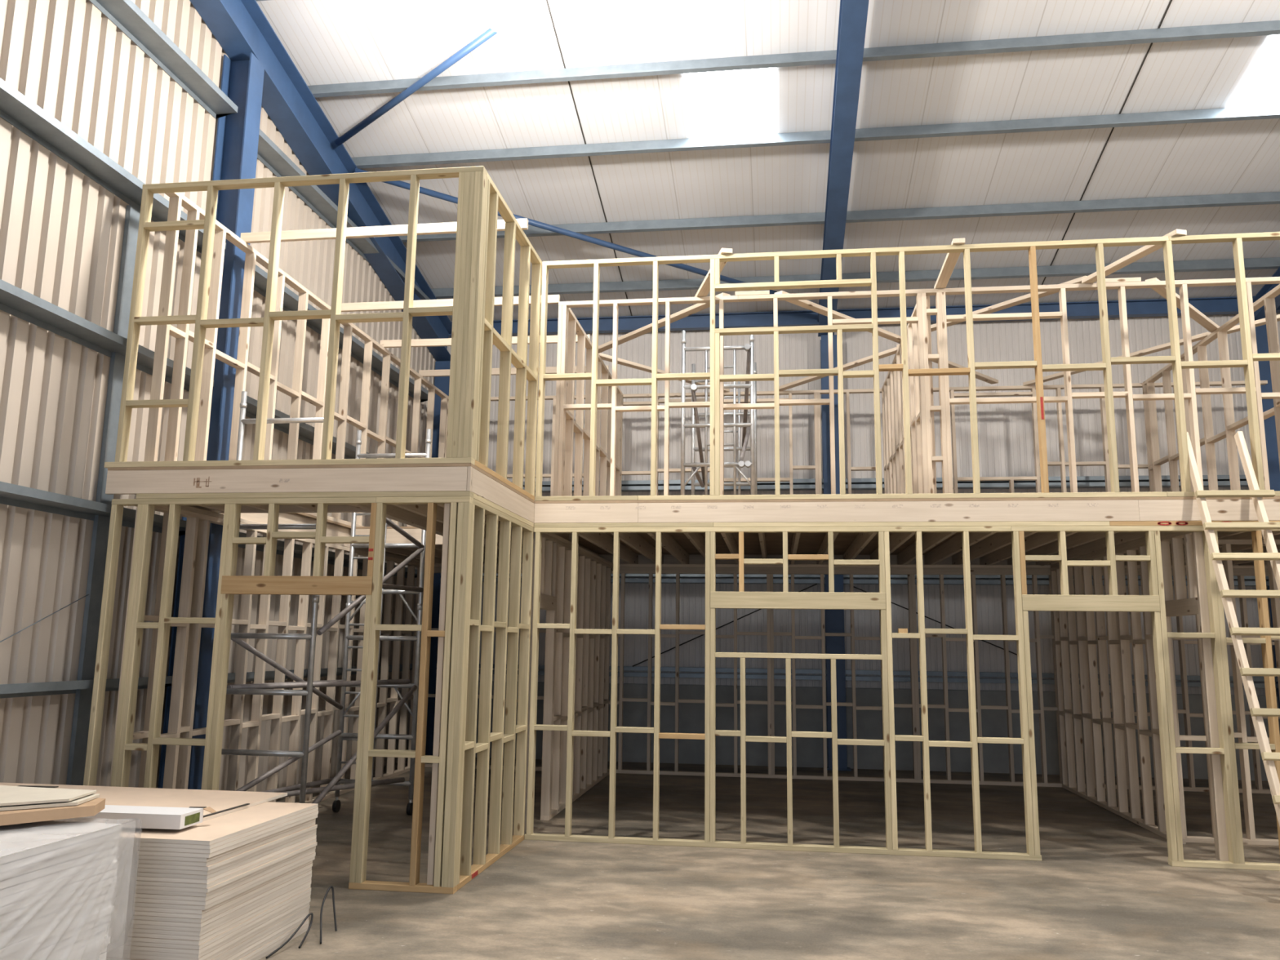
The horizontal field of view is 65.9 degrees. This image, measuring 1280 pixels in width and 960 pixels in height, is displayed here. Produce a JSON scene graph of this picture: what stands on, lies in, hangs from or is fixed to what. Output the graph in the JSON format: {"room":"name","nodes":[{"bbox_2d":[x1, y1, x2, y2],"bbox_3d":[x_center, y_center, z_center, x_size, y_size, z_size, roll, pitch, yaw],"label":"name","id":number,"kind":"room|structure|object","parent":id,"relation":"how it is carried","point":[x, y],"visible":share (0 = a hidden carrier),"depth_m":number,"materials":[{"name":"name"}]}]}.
{"room":"warehouse under construction","nodes":[
{"label":"warehouse under construction","id":0,"kind":"room"},
{"bbox_2d":[0,0,436,799],"bbox_3d":[-5.193,-2.373,5.226,0.048,9.972,24.784,-1,-10,8],"label":"wall","id":1,"kind":"structure","parent":0,"point":[62,231],"depth_m":8.53,"materials":[{"name":"metal"}]},
{"bbox_2d":[0,675,173,698],"bbox_3d":[-4.987,1.239,5.367,0.245,0.118,8.300,-1,-10,8],"label":"wall rail","id":2,"kind":"object","parent":1,"relation":"attached to","point":[32,689],"depth_m":7.78,"materials":[{"name":"metal"}]},
{"bbox_2d":[0,481,186,535],"bbox_3d":[-4.967,-0.191,5.604,0.245,0.118,8.300,-1,-10,8],"label":"wall rail","id":3,"kind":"object","parent":1,"relation":"attached to","point":[13,495],"depth_m":7.92,"materials":[{"name":"metal"}]},
{"bbox_2d":[66,204,140,785],"bbox_3d":[-4.660,0.344,8.563,0.040,5.720,0.170,-1,-10,8],"label":"post","id":4,"kind":"object","parent":1,"relation":"attached to","point":[86,665],"visible":0.58,"depth_m":8.53,"materials":[{"name":"metal"}]},
{"bbox_2d":[0,279,214,391],"bbox_3d":[-4.948,-1.621,5.842,0.245,0.118,8.300,-1,-10,8],"label":"wall rail","id":5,"kind":"object","parent":1,"relation":"attached to","point":[15,301],"depth_m":8.03,"materials":[{"name":"metal"}]},
{"bbox_2d":[0,78,226,253],"bbox_3d":[-4.929,-3.052,6.079,0.245,0.118,8.300,-1,-10,8],"label":"wall rail","id":6,"kind":"object","parent":1,"relation":"attached to","point":[17,109],"depth_m":8.12,"materials":[{"name":"metal"}]},
{"bbox_2d":[88,0,238,118],"bbox_3d":[-4.909,-4.541,6.327,0.245,0.118,8.300,-1,-10,8],"label":"wall rail","id":7,"kind":"object","parent":1,"relation":"attached to","point":[125,15],"depth_m":9.34,"materials":[{"name":"metal"}]},
{"bbox_2d":[245,395,377,458],"bbox_3d":[-3.933,-0.394,13.150,0.245,0.118,5.940,-1,-10,8],"label":"wall rail","id":8,"kind":"object","parent":1,"relation":"attached to","point":[306,432],"depth_m":11.85,"materials":[{"name":"metal"}]},
{"bbox_2d":[238,532,417,577],"bbox_3d":[-3.953,1.036,12.913,0.245,0.118,5.940,-1,-10,8],"label":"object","id":9,"kind":"structure","parent":1,"relation":"attached to","point":[298,548],"depth_m":12.07,"materials":[{"name":"metal"}]},
{"bbox_2d":[253,264,428,402],"bbox_3d":[-3.914,-1.825,13.388,0.245,0.118,5.940,-1,-10,8],"label":"wall rail","id":10,"kind":"object","parent":1,"relation":"attached to","point":[291,300],"depth_m":13.13,"materials":[{"name":"metal"}]},
{"bbox_2d":[257,128,430,299],"bbox_3d":[-3.921,-3.347,13.440,0.245,0.118,5.540,-1,-10,8],"label":"wall rail","id":11,"kind":"object","parent":1,"relation":"attached to","point":[269,154],"depth_m":12.29,"materials":[{"name":"metal"}]},
{"bbox_2d":[256,0,1279,321],"bbox_3d":[3.486,-6.092,4.551,17.900,2.706,25.100,-1,-10,8],"label":"ceiling","id":12,"kind":"structure","parent":0,"point":[328,42],"depth_m":12.45,"materials":[{"name":"metal"}]},
{"bbox_2d":[684,67,775,137],"bbox_3d":[1.120,-4.584,12.083,1.070,0.257,1.220,-1,-10,8],"label":"skylight","id":13,"kind":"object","parent":12,"relation":"attached to","point":[742,102],"depth_m":12.03,"materials":[{"name":"white"}]},
{"bbox_2d":[1227,34,1279,107],"bbox_3d":[7.468,-4.670,11.144,1.070,0.259,1.230,-1,-10,8],"label":"window","id":14,"kind":"structure","parent":12,"relation":"attached to","point":[1260,86],"depth_m":11.38,"materials":[{"name":"white"}]},
{"bbox_2d":[259,757,1279,959],"bbox_3d":[3.370,2.548,3.117,18.000,0.200,25.200,-1,-10,8],"label":"floor","id":15,"kind":"structure","parent":0,"point":[1104,886],"depth_m":7.84,"materials":[{"name":"concrete"}]},
{"bbox_2d":[0,820,122,959],"bbox_3d":[-3.768,2.000,3.942,2.254,0.962,2.375,-1,-10,8],"label":"pack","id":16,"kind":"object","parent":15,"relation":"on","point":[58,879],"visible":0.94,"depth_m":4.52,"materials":[{"name":"white"}]},
{"bbox_2d":[0,798,105,825],"bbox_3d":[-3.455,1.579,4.586,1.395,0.050,1.300,-1,-10,8],"label":"sheet","id":17,"kind":"object","parent":16,"relation":"on","point":[92,807],"visible":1,"depth_m":4.78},
{"bbox_2d":[0,793,99,810],"bbox_3d":[-3.462,1.551,4.632,1.270,0.014,1.380,-1,-10,8],"label":"sheet","id":18,"kind":"object","parent":17,"relation":"on","point":[78,801],"visible":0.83,"depth_m":4.84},
{"bbox_2d":[0,785,96,806],"bbox_3d":[-3.477,1.532,4.638,1.240,0.012,1.380,-1,-10,8],"label":"sheet","id":19,"kind":"object","parent":18,"relation":"on","point":[9,795],"visible":1,"depth_m":4.99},
{"bbox_2d":[157,52,264,789],"bbox_3d":[-4.328,-0.576,10.012,0.378,8.018,0.384,-1,-10,8],"label":"steel column","id":20,"kind":"structure","parent":15,"relation":"on","point":[236,151],"depth_m":10.17,"materials":[{"name":"metal"}]},
{"bbox_2d":[190,0,452,361],"bbox_3d":[-4.182,-4.573,11.384,0.310,3.069,12.442,-1,-10,8],"label":"rafter","id":21,"kind":"object","parent":20,"relation":"on","point":[241,28],"visible":0.8,"depth_m":12.03,"materials":[{"name":"blue paint"}]},
{"bbox_2d":[334,27,497,146],"bbox_3d":[-2.706,-4.603,11.660,3.003,0.410,0.084,-7,-12,40],"label":"brace","id":22,"kind":"object","parent":21,"relation":"attached to","point":[490,33],"visible":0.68,"depth_m":11.54,"materials":[{"name":"blue paint"}]},
{"bbox_2d":[354,168,818,304],"bbox_3d":[-0.470,-3.443,14.450,7.243,0.852,0.084,5,-10,-23],"label":"brace","id":23,"kind":"object","parent":21,"relation":"attached to","point":[400,184],"visible":0.66,"depth_m":14.25,"materials":[{"name":"blue paint"}]},
{"bbox_2d":[307,20,1279,97],"bbox_3d":[4.365,-4.804,10.866,17.340,0.187,0.160,-1,-10,8],"label":"purlin","id":24,"kind":"structure","parent":21,"relation":"on","point":[1273,27],"depth_m":11.19,"materials":[{"name":"metal"}]},
{"bbox_2d":[351,105,1279,168],"bbox_3d":[4.538,-4.329,12.092,17.340,0.187,0.160,-1,-10,8],"label":"purlin","id":25,"kind":"structure","parent":21,"relation":"on","point":[1224,114],"depth_m":12.37,"materials":[{"name":"metal"}]},
{"bbox_2d":[431,257,1279,298],"bbox_3d":[4.966,-3.151,15.131,17.340,0.187,0.160,-1,-10,8],"label":"purlin","id":26,"kind":"structure","parent":21,"relation":"on","point":[1273,262],"depth_m":15.16,"materials":[{"name":"metal"}]},
{"bbox_2d":[448,296,1279,337],"bbox_3d":[5.112,-2.714,16.163,17.200,0.240,0.140,-1,-10,8],"label":"beam","id":27,"kind":"structure","parent":21,"relation":"attached to","point":[1209,305],"depth_m":16.35,"materials":[{"name":"blue paint"}]},
{"bbox_2d":[109,506,424,803],"bbox_3d":[-3.772,2.230,11.537,0.095,2.997,7.048,-1,-10,8],"label":"wall frame","id":28,"kind":"object","parent":15,"relation":"on","point":[177,761],"visible":0.59,"depth_m":10.38,"materials":[{"name":"brown wood"}]},
{"bbox_2d":[83,496,473,893],"bbox_3d":[-2.898,1.635,7.881,3.098,2.997,0.151,-1,-10,8],"label":"wall frame","id":29,"kind":"object","parent":15,"relation":"on","point":[446,757],"visible":0.94,"depth_m":7.87,"materials":[{"name":"brown wood"}]},
{"bbox_2d":[253,926,308,959],"bbox_3d":[-3.449,2.814,5.944,2.445,0.021,1.275,-1,-10,8],"label":"board","id":30,"kind":"object","parent":15,"relation":"on","point":[298,934],"visible":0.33,"depth_m":6.00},
{"bbox_2d":[246,923,308,959],"bbox_3d":[-3.447,2.792,5.947,2.445,0.021,1.275,-1,-10,8],"label":"board","id":31,"kind":"object","parent":30,"relation":"on","point":[304,926],"visible":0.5,"depth_m":5.98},
{"bbox_2d":[239,919,308,959],"bbox_3d":[-3.447,2.771,5.952,2.445,0.021,1.275,-1,-10,8],"label":"board","id":32,"kind":"object","parent":31,"relation":"on","point":[305,922],"visible":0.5,"depth_m":5.94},
{"bbox_2d":[232,917,308,959],"bbox_3d":[-3.450,2.749,5.957,2.445,0.021,1.275,-1,-10,8],"label":"board","id":33,"kind":"object","parent":32,"relation":"on","point":[296,924],"visible":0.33,"depth_m":5.91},
{"bbox_2d":[225,912,308,959],"bbox_3d":[-3.450,2.728,5.960,2.445,0.021,1.275,-1,-10,8],"label":"board","id":34,"kind":"object","parent":33,"relation":"on","point":[303,917],"visible":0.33,"depth_m":5.88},
{"bbox_2d":[218,908,309,959],"bbox_3d":[-3.449,2.706,5.962,2.445,0.021,1.275,-1,-10,8],"label":"board","id":35,"kind":"object","parent":34,"relation":"on","point":[295,917],"visible":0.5,"depth_m":5.85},
{"bbox_2d":[211,905,310,959],"bbox_3d":[-3.446,2.685,5.969,2.445,0.021,1.275,-1,-10,8],"label":"board","id":36,"kind":"object","parent":35,"relation":"on","point":[228,952],"visible":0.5,"depth_m":5.81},
{"bbox_2d":[106,902,309,959],"bbox_3d":[-3.448,2.663,5.970,2.445,0.021,1.275,-1,-10,8],"label":"board","id":37,"kind":"object","parent":36,"relation":"on","point":[286,916],"visible":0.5,"depth_m":5.66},
{"bbox_2d":[106,897,311,959],"bbox_3d":[-3.445,2.642,5.977,2.445,0.021,1.275,-1,-10,8],"label":"board","id":38,"kind":"object","parent":37,"relation":"on","point":[108,955],"visible":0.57,"depth_m":5.31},
{"bbox_2d":[106,894,310,958],"bbox_3d":[-3.445,2.620,5.977,2.445,0.021,1.275,-1,-10,8],"label":"board","id":39,"kind":"object","parent":38,"relation":"on","point":[108,950],"visible":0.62,"depth_m":5.25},
{"bbox_2d":[106,891,311,954],"bbox_3d":[-3.442,2.598,5.979,2.445,0.021,1.275,-1,-10,8],"label":"board","id":40,"kind":"object","parent":39,"relation":"on","point":[221,940],"visible":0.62,"depth_m":5.26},
{"bbox_2d":[107,887,311,949],"bbox_3d":[-3.443,2.576,5.984,2.445,0.021,1.275,-1,-10,8],"label":"board","id":41,"kind":"object","parent":40,"relation":"on","point":[266,912],"visible":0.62,"depth_m":5.28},
{"bbox_2d":[107,884,311,945],"bbox_3d":[-3.447,2.554,5.987,2.445,0.021,1.275,-1,-10,8],"label":"board","id":42,"kind":"object","parent":41,"relation":"on","point":[113,937],"visible":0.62,"depth_m":5.26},
{"bbox_2d":[108,880,311,940],"bbox_3d":[-3.445,2.534,5.994,2.445,0.021,1.275,-1,-10,8],"label":"board","id":43,"kind":"object","parent":42,"relation":"on","point":[225,925],"visible":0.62,"depth_m":5.28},
{"bbox_2d":[108,876,311,936],"bbox_3d":[-3.446,2.512,5.997,2.445,0.021,1.275,-1,-10,8],"label":"board","id":44,"kind":"object","parent":43,"relation":"on","point":[110,929],"visible":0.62,"depth_m":5.27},
{"bbox_2d":[109,873,311,932],"bbox_3d":[-3.443,2.490,5.999,2.445,0.021,1.275,-1,-10,8],"label":"board","id":45,"kind":"object","parent":44,"relation":"on","point":[112,924],"visible":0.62,"depth_m":5.28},
{"bbox_2d":[109,870,311,927],"bbox_3d":[-3.443,2.468,6.001,2.445,0.021,1.275,-1,-10,8],"label":"board","id":46,"kind":"object","parent":45,"relation":"on","point":[244,904],"visible":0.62,"depth_m":5.28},
{"bbox_2d":[111,866,311,923],"bbox_3d":[-3.446,2.447,6.005,2.445,0.021,1.275,-1,-10,8],"label":"board","id":47,"kind":"object","parent":46,"relation":"on","point":[113,916],"visible":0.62,"depth_m":5.28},
{"bbox_2d":[111,862,312,918],"bbox_3d":[-3.442,2.425,6.010,2.445,0.021,1.275,-1,-10,8],"label":"board","id":48,"kind":"object","parent":47,"relation":"on","point":[242,897],"visible":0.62,"depth_m":5.29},
{"bbox_2d":[112,860,312,914],"bbox_3d":[-3.443,2.404,6.015,2.445,0.021,1.275,-1,-10,8],"label":"board","id":49,"kind":"object","parent":48,"relation":"on","point":[116,907],"visible":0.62,"depth_m":5.28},
{"bbox_2d":[111,856,315,910],"bbox_3d":[-3.429,2.382,6.014,2.445,0.021,1.275,-1,-10,8],"label":"board","id":50,"kind":"object","parent":49,"relation":"on","point":[113,903],"visible":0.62,"depth_m":5.29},
{"bbox_2d":[111,852,315,905],"bbox_3d":[-3.426,2.361,6.020,2.445,0.021,1.275,-1,-10,8],"label":"board","id":51,"kind":"object","parent":50,"relation":"on","point":[258,879],"visible":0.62,"depth_m":5.30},
{"bbox_2d":[113,848,315,901],"bbox_3d":[-3.429,2.339,6.023,2.445,0.021,1.275,-1,-10,8],"label":"board","id":52,"kind":"object","parent":51,"relation":"on","point":[115,894],"visible":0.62,"depth_m":5.30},
{"bbox_2d":[113,845,315,897],"bbox_3d":[-3.427,2.317,6.029,2.445,0.021,1.275,-1,-10,8],"label":"board","id":53,"kind":"object","parent":52,"relation":"on","point":[116,890],"visible":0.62,"depth_m":5.30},
{"bbox_2d":[114,841,317,893],"bbox_3d":[-3.418,2.295,6.027,2.445,0.021,1.275,-1,-10,8],"label":"board","id":54,"kind":"object","parent":53,"relation":"on","point":[286,856],"visible":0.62,"depth_m":5.31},
{"bbox_2d":[115,838,316,888],"bbox_3d":[-3.424,2.273,6.031,2.445,0.021,1.275,-1,-10,8],"label":"board","id":55,"kind":"object","parent":54,"relation":"on","point":[264,861],"visible":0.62,"depth_m":5.31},
{"bbox_2d":[115,835,316,884],"bbox_3d":[-3.427,2.252,6.039,2.445,0.021,1.275,-1,-10,8],"label":"board","id":56,"kind":"object","parent":55,"relation":"on","point":[253,862],"visible":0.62,"depth_m":5.32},
{"bbox_2d":[116,831,315,879],"bbox_3d":[-3.428,2.231,6.041,2.445,0.021,1.275,-1,-10,8],"label":"board","id":57,"kind":"object","parent":56,"relation":"on","point":[229,868],"visible":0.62,"depth_m":5.32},
{"bbox_2d":[115,827,316,875],"bbox_3d":[-3.429,2.209,6.046,2.445,0.021,1.275,-1,-10,8],"label":"board","id":58,"kind":"object","parent":57,"relation":"on","point":[119,868],"visible":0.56,"depth_m":5.32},
{"bbox_2d":[117,824,317,871],"bbox_3d":[-3.424,2.188,6.048,2.445,0.021,1.275,-1,-10,8],"label":"board","id":59,"kind":"object","parent":58,"relation":"on","point":[227,860],"visible":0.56,"depth_m":5.38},
{"bbox_2d":[115,821,315,866],"bbox_3d":[-3.437,2.166,6.052,2.445,0.021,1.275,-1,-10,8],"label":"board","id":60,"kind":"object","parent":59,"relation":"on","point":[245,849],"visible":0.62,"depth_m":5.33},
{"bbox_2d":[116,817,315,862],"bbox_3d":[-3.438,2.144,6.057,2.445,0.021,1.275,-1,-10,8],"label":"board","id":61,"kind":"object","parent":60,"relation":"on","point":[118,855],"visible":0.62,"depth_m":5.33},
{"bbox_2d":[115,814,317,857],"bbox_3d":[-3.424,2.123,6.058,2.445,0.021,1.275,-1,-10,8],"label":"board","id":62,"kind":"object","parent":61,"relation":"on","point":[228,848],"visible":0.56,"depth_m":5.34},
{"bbox_2d":[115,810,318,853],"bbox_3d":[-3.422,2.102,6.064,2.445,0.021,1.275,-1,-10,8],"label":"board","id":63,"kind":"object","parent":62,"relation":"on","point":[267,830],"visible":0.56,"depth_m":5.34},
{"bbox_2d":[117,807,318,848],"bbox_3d":[-3.424,2.080,6.067,2.445,0.021,1.275,-1,-10,8],"label":"board","id":64,"kind":"object","parent":63,"relation":"on","point":[263,828],"visible":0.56,"depth_m":5.35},
{"bbox_2d":[48,801,318,844],"bbox_3d":[-3.426,2.058,6.071,2.445,0.021,1.275,-1,-10,8],"label":"board","id":65,"kind":"object","parent":64,"relation":"on","point":[211,831],"visible":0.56,"depth_m":5.66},
{"bbox_2d":[0,782,287,821],"bbox_3d":[-3.733,2.092,6.429,2.435,0.019,1.195,-1,-10,8],"label":"board","id":66,"kind":"object","parent":65,"relation":"on","point":[218,800],"visible":0.5,"depth_m":6.61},
{"bbox_2d":[54,804,216,829],"bbox_3d":[-2.891,1.928,5.669,0.796,0.078,0.319,-1,-10,8],"label":"carton","id":67,"kind":"object","parent":66,"relation":"on","point":[131,816],"visible":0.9,"depth_m":5.54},
{"bbox_2d":[221,391,431,815],"bbox_3d":[-3.161,1.372,10.187,0.963,4.257,2.180,-3,-10,19],"label":"scaffold tower","id":68,"kind":"object","parent":15,"relation":"on","point":[256,688],"visible":0.65,"depth_m":10.28,"materials":[{"name":"metal"}]},
{"bbox_2d":[425,360,450,755],"bbox_3d":[-3.417,1.237,16.561,0.364,6.610,0.312,-1,-10,8],"label":"steel column","id":69,"kind":"structure","parent":15,"relation":"on","point":[442,383],"depth_m":16.29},
{"bbox_2d":[457,498,533,890],"bbox_3d":[-1.269,1.790,8.688,0.097,2.997,2.016,-1,-10,8],"label":"wall frame","id":70,"kind":"object","parent":15,"relation":"on","point":[497,848],"visible":0.91,"depth_m":8.64,"materials":[{"name":"brown wood"}]},
{"bbox_2d":[524,532,613,832],"bbox_3d":[-0.787,2.377,12.182,0.095,2.997,4.930,-1,-10,8],"label":"wall frame","id":71,"kind":"object","parent":15,"relation":"on","point":[590,753],"visible":0.71,"depth_m":11.74,"materials":[{"name":"brown wood"}]},
{"bbox_2d":[820,334,851,770],"bbox_3d":[3.079,1.045,15.732,0.392,6.890,0.312,-1,-10,8],"label":"steel column","id":72,"kind":"structure","parent":15,"relation":"on","point":[834,619],"depth_m":15.43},
{"bbox_2d":[817,0,868,336],"bbox_3d":[2.254,-4.761,10.522,0.260,2.814,12.390,-1,-10,8],"label":"rafter","id":73,"kind":"object","parent":72,"relation":"on","point":[853,14],"visible":0.88,"depth_m":11.71,"materials":[{"name":"blue paint"}]},
{"bbox_2d":[424,566,1279,793],"bbox_3d":[2.890,2.761,14.199,12.570,2.997,0.095,-1,-10,8],"label":"wall frame","id":74,"kind":"object","parent":15,"relation":"on","point":[911,572],"visible":0.53,"depth_m":14.06,"materials":[{"name":"brown wood"}]},
{"bbox_2d":[524,525,1279,871],"bbox_3d":[3.677,1.918,9.060,9.597,2.997,0.099,-1,-10,8],"label":"wall frame","id":75,"kind":"object","parent":15,"relation":"on","point":[1154,602],"visible":0.97,"depth_m":9.18,"materials":[{"name":"brown wood"}]},
{"bbox_2d":[105,462,1279,568],"bbox_3d":[2.369,0.611,11.268,12.765,0.268,7.853,-1,-10,8],"label":"deck","id":76,"kind":"object","parent":75,"relation":"on","point":[940,549],"visible":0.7,"depth_m":9.53,"materials":[{"name":"brown wood"}]},
{"bbox_2d":[104,165,486,468],"bbox_3d":[-2.911,-1.367,8.364,3.200,2.543,0.095,-1,-10,8],"label":"wall frame","id":77,"kind":"object","parent":76,"relation":"on","point":[465,311],"visible":0.98,"depth_m":8.30,"materials":[{"name":"brown wood"}]},
{"bbox_2d":[143,192,448,526],"bbox_3d":[-3.696,-0.726,12.289,0.095,2.543,7.568,-1,-10,8],"label":"wall frame","id":78,"kind":"object","parent":76,"relation":"on","point":[182,333],"visible":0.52,"depth_m":10.04,"materials":[{"name":"brown wood"}]},
{"bbox_2d":[240,218,528,243],"bbox_3d":[-2.564,-2.466,9.793,2.980,0.098,0.049,-1,-10,8],"label":"brace","id":79,"kind":"object","parent":78,"relation":"on","point":[449,227],"visible":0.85,"depth_m":9.80,"materials":[{"name":"brown wood"}]},
{"bbox_2d":[341,294,559,311],"bbox_3d":[-2.352,-2.119,11.864,2.830,0.098,0.050,-1,-10,8],"label":"brace","id":80,"kind":"object","parent":78,"relation":"on","point":[552,299],"visible":0.54,"depth_m":11.92,"materials":[{"name":"brown wood"}]},
{"bbox_2d":[379,334,590,347],"bbox_3d":[-2.108,-1.873,13.330,2.910,0.098,0.049,0,-10,7],"label":"brace","id":81,"kind":"object","parent":78,"relation":"on","point":[550,339],"visible":0.54,"depth_m":13.40,"materials":[{"name":"brown wood"}]},
{"bbox_2d":[474,171,542,500],"bbox_3d":[-1.230,-1.208,9.186,0.095,2.543,2.016,-1,-10,8],"label":"wall frame","id":82,"kind":"object","parent":76,"relation":"on","point":[495,202],"visible":0.84,"depth_m":9.18,"materials":[{"name":"brown wood"}]},
{"bbox_2d":[563,307,622,496],"bbox_3d":[-0.625,-0.475,13.557,0.095,2.543,4.271,-1,-10,8],"label":"wall frame","id":83,"kind":"object","parent":76,"relation":"on","point":[602,451],"visible":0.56,"depth_m":12.98,"materials":[{"name":"brown wood"}]},
{"bbox_2d":[680,330,757,495],"bbox_3d":[1.055,-0.534,12.860,0.914,2.470,1.630,-1,-10,8],"label":"scaffold tower","id":84,"kind":"object","parent":76,"relation":"on","point":[751,366],"visible":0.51,"depth_m":12.23,"materials":[{"name":"metal"}]},
{"bbox_2d":[444,380,1267,496],"bbox_3d":[3.005,-0.148,15.234,12.570,2.543,0.095,-1,-10,8],"label":"wall frame","id":85,"kind":"object","parent":76,"relation":"on","point":[817,467],"visible":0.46,"depth_m":15.14,"materials":[{"name":"brown wood"}]},
{"bbox_2d":[1022,332,1210,385],"bbox_3d":[6.563,-1.653,13.798,0.115,0.047,2.876,6,-11,-28],"label":"brace","id":86,"kind":"object","parent":85,"relation":"on","point":[1200,336],"visible":0.54,"depth_m":13.31,"materials":[{"name":"brown wood"}]},
{"bbox_2d":[534,231,1279,501],"bbox_3d":[3.717,-1.080,9.559,9.597,2.543,0.096,-1,-10,8],"label":"wall frame","id":87,"kind":"object","parent":76,"relation":"on","point":[714,375],"visible":1,"depth_m":9.70,"materials":[{"name":"brown wood"}]},
{"bbox_2d":[1081,228,1186,283],"bbox_3d":[5.048,-2.279,10.152,0.115,0.047,1.374,3,-10,-13],"label":"brace","id":88,"kind":"object","parent":87,"relation":"on","point":[1146,250],"visible":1,"depth_m":10.12,"materials":[{"name":"brown wood"}]},
{"bbox_2d":[881,295,937,493],"bbox_3d":[3.483,-0.513,12.993,0.095,2.543,4.271,-1,-10,8],"label":"wall frame","id":89,"kind":"object","parent":76,"relation":"on","point":[892,387],"visible":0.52,"depth_m":12.79,"materials":[{"name":"brown wood"}]},
{"bbox_2d":[778,346,898,391],"bbox_3d":[2.838,-1.595,14.449,0.115,0.047,2.618,6,-11,-30],"label":"brace","id":90,"kind":"object","parent":89,"relation":"on","point":[892,351],"visible":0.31,"depth_m":14.13,"materials":[{"name":"brown wood"}]},
{"bbox_2d":[553,276,1279,496],"bbox_3d":[3.836,-0.901,10.773,9.695,2.591,0.095,-1,-10,8],"label":"wall frame","id":91,"kind":"object","parent":76,"relation":"on","point":[1121,284],"visible":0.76,"depth_m":10.89,"materials":[{"name":"brown wood"}]},
{"bbox_2d":[598,292,730,353],"bbox_3d":[0.182,-1.951,12.518,0.116,0.047,2.816,7,-12,-35],"label":"brace","id":92,"kind":"object","parent":91,"relation":"on","point":[696,308],"visible":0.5,"depth_m":12.39,"materials":[{"name":"brown wood"}]},
{"bbox_2d":[774,290,901,343],"bbox_3d":[2.523,-1.981,12.147,2.542,0.047,0.116,9,-13,-41],"label":"brace","id":93,"kind":"object","parent":91,"relation":"on","point":[805,304],"visible":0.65,"depth_m":11.90,"materials":[{"name":"brown wood"}]},
{"bbox_2d":[930,275,1087,332],"bbox_3d":[4.202,-2.046,11.915,0.115,0.047,2.599,7,-11,-34],"label":"brace","id":94,"kind":"object","parent":91,"relation":"on","point":[1026,298],"visible":0.58,"depth_m":11.64,"materials":[{"name":"brown wood"}]},
{"bbox_2d":[1142,284,1279,492],"bbox_3d":[7.253,-0.549,12.475,0.095,2.543,4.271,-1,-10,8],"label":"wall frame","id":95,"kind":"object","parent":76,"relation":"on","point":[1154,462],"visible":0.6,"depth_m":12.56,"materials":[{"name":"brown wood"}]},
{"bbox_2d":[1145,277,1219,333],"bbox_3d":[6.395,-2.025,11.570,2.340,0.047,0.115,10,-13,-44],"label":"brace","id":96,"kind":"object","parent":95,"relation":"on","point":[1194,313],"visible":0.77,"depth_m":11.75,"materials":[{"name":"brown wood"}]},
{"bbox_2d":[1050,532,1228,861],"bbox_3d":[5.501,2.318,11.319,0.095,2.997,4.930,-1,-10,8],"label":"wall frame","id":97,"kind":"object","parent":15,"relation":"on","point":[1197,603],"visible":0.8,"depth_m":11.08,"materials":[{"name":"brown wood"}]},
{"bbox_2d":[1168,539,1279,845],"bbox_3d":[6.984,2.086,9.803,3.250,2.997,0.095,-1,-10,8],"label":"wall frame","id":98,"kind":"object","parent":15,"relation":"on","point":[1251,839],"visible":0.34,"depth_m":9.88,"materials":[{"name":"brown wood"}]},
{"bbox_2d":[1186,431,1279,826],"bbox_3d":[5.280,1.345,8.253,0.650,3.877,1.553,-1,-10,8],"label":"ladder","id":99,"kind":"object","parent":15,"relation":"on","point":[1257,713],"visible":0.97,"depth_m":8.55,"materials":[{"name":"brown wood"}]},
{"bbox_2d":[1255,324,1279,708],"bbox_3d":[9.588,0.984,14.839,0.378,6.890,0.312,-1,-10,8],"label":"steel column","id":100,"kind":"structure","parent":15,"relation":"on","point":[1273,467],"depth_m":15.01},
{"bbox_2d":[1252,266,1279,320],"bbox_3d":[8.787,-4.823,9.625,0.210,2.814,12.390,-1,-10,8],"label":"rafter","id":101,"kind":"object","parent":100,"relation":"on","point":[1260,313],"visible":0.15,"depth_m":15.00,"materials":[{"name":"blue paint"}]},
{"bbox_2d":[399,191,1279,242],"bbox_3d":[4.758,-3.722,13.659,17.340,0.187,0.160,-1,-10,8],"label":"purlin","id":102,"kind":"structure","parent":101,"relation":"on","point":[1269,197],"depth_m":13.77,"materials":[{"name":"metal"}]},
{"bbox_2d":[447,312,1279,695],"bbox_3d":[5.085,0.819,15.761,17.590,7.397,0.006,-1,-10,8],"label":"wall","id":103,"kind":"structure","parent":0,"point":[1005,430],"depth_m":15.98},
{"bbox_2d":[440,573,1269,586],"bbox_3d":[5.065,1.562,15.530,17.200,0.159,0.200,-1,-10,8],"label":"rail","id":104,"kind":"object","parent":103,"relation":"attached to","point":[984,582],"visible":0.41,"depth_m":15.65,"materials":[{"name":"metal"}]},
{"bbox_2d":[435,663,1278,688],"bbox_3d":[5.045,3.052,15.283,17.200,0.159,0.200,-1,-10,8],"label":"rail","id":105,"kind":"object","parent":103,"relation":"attached to","point":[540,666],"visible":0.47,"depth_m":15.41,"materials":[{"name":"metal"}]},
{"bbox_2d":[475,680,1279,781],"bbox_3d":[5.043,3.853,15.180,17.390,1.220,0.135,-1,-10,8],"label":"wall","id":106,"kind":"structure","parent":103,"relation":"attached to","point":[691,715],"depth_m":15.36,"materials":[{"name":"concrete"}]},
{"bbox_2d":[511,475,1248,492],"bbox_3d":[5.085,0.053,15.781,17.200,0.159,0.200,-1,-10,8],"label":"rail","id":107,"kind":"object","parent":103,"relation":"attached to","point":[1083,482],"visible":0.24,"depth_m":15.83,"materials":[{"name":"metal"}]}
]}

